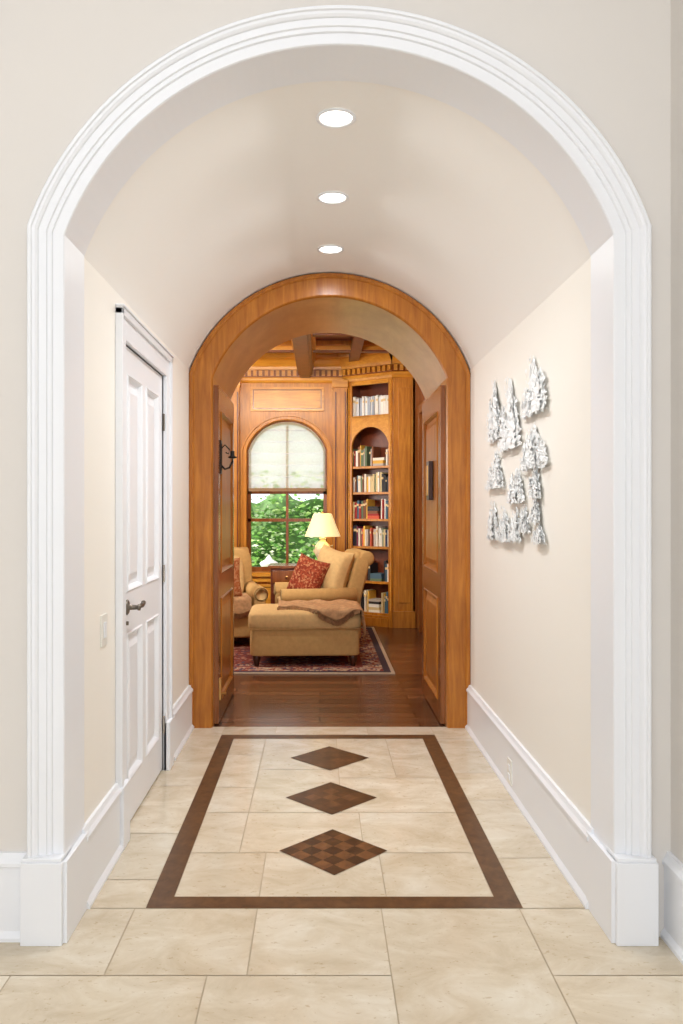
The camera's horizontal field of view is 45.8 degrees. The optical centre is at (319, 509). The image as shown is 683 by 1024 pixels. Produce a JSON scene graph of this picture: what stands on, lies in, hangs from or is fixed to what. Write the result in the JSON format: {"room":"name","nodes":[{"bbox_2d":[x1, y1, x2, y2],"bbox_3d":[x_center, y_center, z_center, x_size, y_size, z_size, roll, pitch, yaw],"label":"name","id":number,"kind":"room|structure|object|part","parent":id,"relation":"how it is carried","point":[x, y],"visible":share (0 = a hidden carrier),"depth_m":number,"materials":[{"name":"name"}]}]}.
{"room":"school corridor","nodes":[
{"label":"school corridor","id":0,"kind":"room"},
{"bbox_2d":[84,258,189,823],"bbox_3d":[-0.901,0.245,4.035,0.120,2.310,2.370,0,0,0],"label":"wall","id":1,"kind":"structure","parent":0,"point":[100,299],"depth_m":3.17,"materials":[{"name":"beige paint"}]},
{"bbox_2d":[82,783,122,908],"bbox_3d":[-0.824,1.260,3.079,0.034,0.280,0.491,0,0,0],"label":"baseboard","id":2,"kind":"structure","parent":1,"relation":"attached to","point":[103,825],"depth_m":3.06,"materials":[{"name":"white paint"}]},
{"bbox_2d":[100,613,106,646],"bbox_3d":[-0.836,0.465,3.132,0.010,0.120,0.085,0,0,0],"label":"light switch","id":3,"kind":"object","parent":1,"relation":"attached to","point":[103,618],"visible":1,"depth_m":3.12,"materials":[{"name":"white plastic"}]},
{"bbox_2d":[115,303,173,850],"bbox_3d":[-0.860,0.276,3.885,0.113,2.248,1.140,0,0,0],"label":"door frame","id":4,"kind":"structure","parent":1,"relation":"attached to","point":[129,330],"depth_m":3.42,"materials":[{"name":"white paint"}]},
{"bbox_2d":[126,346,164,820],"bbox_3d":[-0.833,0.336,3.887,0.108,2.105,0.908,0,0,0],"label":"door","id":5,"kind":"structure","parent":1,"relation":"in","point":[145,420],"depth_m":3.83,"materials":[{"name":"white paint"}]},
{"bbox_2d":[173,685,193,760],"bbox_3d":[-0.824,1.260,4.857,0.034,0.280,0.685,0,0,0],"label":"baseboard","id":6,"kind":"structure","parent":1,"relation":"attached to","point":[182,708],"depth_m":4.81,"materials":[{"name":"white paint"}]},
{"bbox_2d":[240,383,332,583],"bbox_3d":[-1.232,-0.260,10.080,3.135,3.320,0.160,0,0,0],"label":"wall","id":7,"kind":"structure","parent":0,"point":[249,419],"depth_m":10.00,"materials":[{"name":"brown wood"}]},
{"bbox_2d":[247,421,326,571],"bbox_3d":[-0.408,-0.172,10.075,0.990,1.877,0.050,0,0,0],"label":"window","id":8,"kind":"structure","parent":7,"relation":"in","point":[287,519],"depth_m":10.05,"materials":[{"name":"brown wood"}]},
{"bbox_2d":[248,422,324,490],"bbox_3d":[-0.408,-0.660,9.976,0.948,0.860,0.047,0,0,0],"label":"roman shade","id":9,"kind":"object","parent":8,"relation":"attached to","point":[284,456],"visible":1,"depth_m":9.99,"materials":[{"name":"fabric"}]},
{"bbox_2d":[241,414,332,581],"bbox_3d":[-0.410,-0.148,9.970,1.140,2.069,0.100,0,0,0],"label":"window frame","id":10,"kind":"structure","parent":7,"relation":"in","point":[256,576],"depth_m":9.96,"materials":[{"name":"brown wood"}]},
{"bbox_2d":[231,380,347,603],"bbox_3d":[-0.885,-0.100,9.953,2.460,3.000,0.095,0,0,0],"label":"panelling","id":11,"kind":"object","parent":7,"relation":"attached to","point":[261,398],"depth_m":9.93,"materials":[{"name":"brown wood"}]},
{"bbox_2d":[241,353,413,382],"bbox_3d":[-0.775,-1.745,8.110,4.050,0.350,3.780,0,0,0],"label":"trim","id":12,"kind":"structure","parent":7,"relation":"attached to","point":[271,367],"depth_m":9.88,"materials":[{"name":"brown wood"}]},
{"bbox_3d":[-0.775,-1.745,8.110,4.050,0.350,3.780,0,0,0],"label":"cornice","id":13,"kind":"part","parent":12,"relation":"part of","materials":[{"name":"brown wood"}]},
{"bbox_2d":[267,333,392,377],"bbox_3d":[-0.625,-1.825,8.360,4.550,0.390,4.280,0,0,0],"label":"ceiling","id":14,"kind":"structure","parent":0,"point":[304,348],"depth_m":9.15,"materials":[{"name":"red wood"}]},
{"bbox_2d":[0,0,670,936],"bbox_3d":[-1.050,-0.600,2.750,5.900,4.000,0.200,0,0,0],"label":"wall","id":15,"kind":"structure","parent":0,"point":[61,60],"depth_m":2.65,"materials":[{"name":"beige paint"}]},
{"bbox_2d":[0,851,26,941],"bbox_3d":[-2.478,1.260,2.633,3.045,0.280,0.034,0,0,0],"label":"baseboard","id":16,"kind":"structure","parent":15,"relation":"attached to","point":[10,861],"depth_m":2.63,"materials":[{"name":"white paint"}]},
{"bbox_2d":[20,5,658,945],"bbox_3d":[0.062,-0.117,2.729,2.050,3.035,0.274,0,0,0],"label":"door frame","id":17,"kind":"structure","parent":15,"relation":"attached to","point":[459,68],"depth_m":2.64,"materials":[{"name":"white paint"}]},
{"bbox_2d":[84,81,590,369],"bbox_3d":[0.062,-1.213,4.035,1.806,0.625,2.370,0,0,0],"label":"ceiling","id":18,"kind":"structure","parent":0,"point":[441,210],"depth_m":3.56,"materials":[{"name":"paint"}]},
{"bbox_2d":[317,245,343,253],"bbox_3d":[0.062,-1.521,4.720,0.156,0.006,0.156,0,0,0],"label":"recessed light","id":19,"kind":"object","parent":18,"relation":"in","point":[326,249],"visible":1,"depth_m":4.72,"materials":[{"name":"white paint"}]},
{"bbox_2d":[317,191,348,203],"bbox_3d":[0.062,-1.521,3.940,0.156,0.006,0.156,0,0,0],"label":"recessed light","id":20,"kind":"object","parent":18,"relation":"in","point":[330,197],"visible":1,"depth_m":3.94,"materials":[{"name":"white paint"}]},
{"bbox_2d":[316,108,355,127],"bbox_3d":[0.062,-1.521,3.140,0.156,0.006,0.156,0,0,0],"label":"recessed light","id":21,"kind":"object","parent":18,"relation":"in","point":[331,117],"visible":1,"depth_m":3.14,"materials":[{"name":"white paint"}]},
{"bbox_2d":[0,625,682,1023],"bbox_3d":[-1.125,1.439,3.250,6.050,0.082,14.500,0,0,0],"label":"floor","id":22,"kind":"structure","parent":0,"point":[270,875],"depth_m":2.91,"materials":[{"name":"tile"}]},
{"bbox_2d":[234,627,394,673],"bbox_3d":[-0.655,1.394,8.240,2.590,0.010,2.720,0,0,0],"label":"rug","id":23,"kind":"object","parent":22,"relation":"on","point":[372,658],"visible":0.39,"depth_m":7.36,"materials":[{"name":"red fabric"}]},
{"bbox_2d":[234,547,268,637],"bbox_3d":[-1.074,0.901,8.554,0.906,0.975,0.948,0,0,-14],"label":"armchair","id":24,"kind":"object","parent":23,"relation":"on","point":[258,594],"visible":0.19,"depth_m":8.39,"materials":[{"name":"beige fabric"}]},
{"bbox_2d":[234,593,250,618],"bbox_3d":[-0.969,0.978,8.262,0.483,0.227,0.408,0,0,-14],"label":"throw blanket","id":25,"kind":"object","parent":24,"relation":"on","point":[242,604],"visible":0.22,"depth_m":8.11,"materials":[{"name":"fabric"}]},
{"bbox_2d":[234,558,242,596],"bbox_3d":[-1.000,0.700,8.220,0.421,0.418,0.217,0,0,-20],"label":"throw pillow","id":26,"kind":"object","parent":25,"relation":"on","point":[237,587],"visible":0.21,"depth_m":8.21,"materials":[{"name":"red fabric"}]},
{"bbox_2d":[268,563,296,603],"bbox_3d":[-0.170,1.004,9.193,0.820,0.768,0.455,0,0,0],"label":"side table","id":27,"kind":"object","parent":23,"relation":"on","point":[280,572],"visible":0.27,"depth_m":8.99,"materials":[{"name":"brown wood"}]},
{"bbox_2d":[305,511,339,558],"bbox_3d":[0.030,0.315,9.200,0.406,0.609,0.406,0,0,0],"label":"table lamp","id":28,"kind":"object","parent":27,"relation":"on","point":[322,525],"visible":0.76,"depth_m":9.09,"materials":[{"name":"beige fabric"}]},
{"bbox_2d":[248,604,360,666],"bbox_3d":[-0.145,1.144,7.500,1.010,0.490,0.730,0,0,-2],"label":"ottoman","id":29,"kind":"object","parent":23,"relation":"on","point":[273,632],"visible":0.85,"depth_m":7.15,"materials":[{"name":"beige fabric"}]},
{"bbox_2d":[277,599,365,633],"bbox_3d":[0.002,0.978,7.449,0.791,0.238,0.715,0,0,-2],"label":"throw blanket","id":30,"kind":"object","parent":29,"relation":"on","point":[336,610],"visible":0.98,"depth_m":7.21,"materials":[{"name":"fabric"}]},
{"bbox_2d":[274,548,373,637],"bbox_3d":[0.025,0.901,8.428,0.948,0.975,0.906,0,0,-8],"label":"armchair","id":31,"kind":"object","parent":23,"relation":"on","point":[353,591],"visible":0.27,"depth_m":8.07,"materials":[{"name":"beige fabric"}]},
{"bbox_2d":[286,553,329,588],"bbox_3d":[-0.120,0.680,8.200,0.473,0.484,0.215,0,0,32],"label":"throw pillow","id":32,"kind":"object","parent":31,"relation":"on","point":[309,573],"visible":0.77,"depth_m":8.13,"materials":[{"name":"red fabric"}]},
{"bbox_2d":[317,544,353,588],"bbox_3d":[0.120,0.630,8.230,0.259,0.559,0.551,0,0,-38],"label":"throw pillow","id":33,"kind":"object","parent":31,"relation":"on","point":[341,563],"visible":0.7,"depth_m":8.08,"materials":[{"name":"fabric"}]},
{"bbox_2d":[348,378,392,627],"bbox_3d":[0.676,-0.150,9.885,0.624,3.100,0.294,0,0,34],"label":"bookcase","id":34,"kind":"object","parent":22,"relation":"on","point":[367,430],"visible":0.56,"depth_m":9.91,"materials":[{"name":"brown wood"}]},
{"bbox_2d":[353,395,387,612],"bbox_3d":[0.681,-0.076,9.892,0.562,2.634,0.197,0,0,34],"label":"books","id":35,"kind":"object","parent":34,"relation":"in","point":[363,535],"visible":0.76,"depth_m":9.85,"materials":[{"name":"paper"}]},
{"bbox_2d":[393,378,424,627],"bbox_3d":[1.058,-0.175,9.630,0.385,3.150,0.140,0,0,0],"label":"pilaster","id":36,"kind":"object","parent":22,"relation":"on","point":[407,394],"depth_m":9.58,"materials":[{"name":"brown wood"}]},
{"bbox_2d":[347,360,391,548],"bbox_3d":[0.800,-0.260,10.305,1.000,3.320,0.290,0,0,0],"label":"wall","id":37,"kind":"structure","parent":0,"point":[391,360],"depth_m":10.36,"materials":[{"name":"brown wood"}]},
{"bbox_2d":[469,258,590,823],"bbox_3d":[1.025,0.245,4.035,0.120,2.310,2.370,0,0,0],"label":"wall","id":38,"kind":"structure","parent":0,"point":[530,604],"depth_m":3.46,"materials":[{"name":"beige paint"}]},
{"bbox_2d":[507,757,511,785],"bbox_3d":[0.940,1.295,4.005,0.011,0.120,0.080,0,0,0],"label":"wall outlet","id":39,"kind":"object","parent":38,"relation":"attached to","point":[509,762],"visible":1,"depth_m":4.00,"materials":[{"name":"white plastic"}]},
{"bbox_2d":[485,356,547,544],"bbox_3d":[0.948,-0.267,3.971,0.034,0.896,1.273,0,0,0],"label":"wall sculpture","id":40,"kind":"object","parent":38,"relation":"attached to","point":[534,456],"visible":1,"depth_m":3.87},
{"bbox_2d":[465,685,592,908],"bbox_3d":[0.948,1.260,4.017,0.034,0.280,2.366,0,0,0],"label":"baseboard","id":41,"kind":"structure","parent":38,"relation":"attached to","point":[561,828],"depth_m":3.51,"materials":[{"name":"white paint"}]},
{"bbox_2d":[671,0,682,862],"bbox_3d":[1.225,-0.600,-0.675,0.150,4.000,6.650,0,0,0],"label":"wall","id":42,"kind":"structure","parent":0,"point":[676,5],"depth_m":2.60,"materials":[{"name":"beige paint"}]},
{"bbox_2d":[660,851,682,964],"bbox_3d":[1.133,1.260,-0.675,0.034,0.280,6.650,0,0,0],"label":"baseboard","id":43,"kind":"structure","parent":42,"relation":"attached to","point":[671,934],"depth_m":2.58,"materials":[{"name":"white paint"}]},
{"bbox_3d":[1.300,-0.260,8.360,0.100,3.320,4.280,0,0,0],"label":"wall","id":44,"kind":"structure","parent":0,"visible":0},
{"bbox_2d":[418,399,424,631],"bbox_3d":[1.185,0.100,9.050,0.110,2.600,0.600,0,0,0],"label":"door","id":45,"kind":"structure","parent":44,"relation":"in","point":[423,401],"depth_m":9.24,"materials":[{"name":"brown wood"}]},
{"label":"outside","id":46,"kind":"structure","parent":0,"visible":0},
{"bbox_3d":[0.000,1.625,20.250,28.000,0.150,19.500,0,0,0],"label":"lawn","id":47,"kind":"structure","parent":46,"visible":0},
{"bbox_2d":[260,555,277,566],"bbox_3d":[-0.770,1.110,12.200,0.280,0.880,0.280,0,0,0],"label":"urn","id":48,"kind":"object","parent":47,"relation":"on","point":[268,560],"visible":0.3,"depth_m":12.12,"materials":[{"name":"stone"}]},
{"bbox_2d":[251,494,322,566],"bbox_3d":[-0.001,0.408,14.458,10.006,2.263,1.553,0,0,0],"label":"hedge","id":49,"kind":"object","parent":47,"relation":"on","point":[267,538],"visible":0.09,"depth_m":14.68,"materials":[{"name":"green plant"}]},
{"bbox_3d":[-0.700,-0.475,5.720,4.400,3.750,0.999,0,0,0],"label":"wall","id":50,"kind":"structure","parent":0,"visible":0},
{"bbox_2d":[189,273,469,727],"bbox_3d":[0.062,-0.060,5.711,1.805,2.920,1.078,0,0,0],"label":"arch","id":51,"kind":"object","parent":50,"relation":"attached to","point":[381,314],"visible":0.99,"depth_m":5.19,"materials":[{"name":"brown wood"}]},
{"bbox_2d":[214,385,233,723],"bbox_3d":[-0.671,0.290,5.718,0.038,2.200,0.945,0,0,0],"label":"door","id":52,"kind":"structure","parent":51,"relation":"attached to","point":[223,406],"depth_m":5.49,"materials":[{"name":"brown wood"}]},
{"bbox_2d":[219,677,225,699],"bbox_3d":[-0.635,1.170,5.290,0.044,0.140,0.040,0,0,0],"label":"bolt","id":53,"kind":"object","parent":52,"relation":"attached to","point":[221,693],"visible":1,"depth_m":5.27,"materials":[{"name":"gold metal"}]},
{"bbox_2d":[220,440,236,473],"bbox_3d":[-0.610,-0.350,5.340,0.122,0.220,0.060,0,0,0],"label":"wall sconce","id":54,"kind":"object","parent":52,"relation":"attached to","point":[232,456],"visible":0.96,"depth_m":5.33,"materials":[{"name":"black metal"}]},
{"bbox_2d":[422,385,444,723],"bbox_3d":[0.795,0.290,5.718,0.038,2.200,0.945,0,0,0],"label":"door","id":55,"kind":"structure","parent":51,"relation":"attached to","point":[433,408],"depth_m":5.55,"materials":[{"name":"brown wood"}]},
{"bbox_2d":[426,461,432,499],"bbox_3d":[0.764,-0.205,5.660,0.036,0.270,0.120,0,0,0],"label":"door handle","id":56,"kind":"object","parent":55,"relation":"attached to","point":[429,465],"visible":1,"depth_m":5.60,"materials":[{"name":"brown metal"}]}
]}

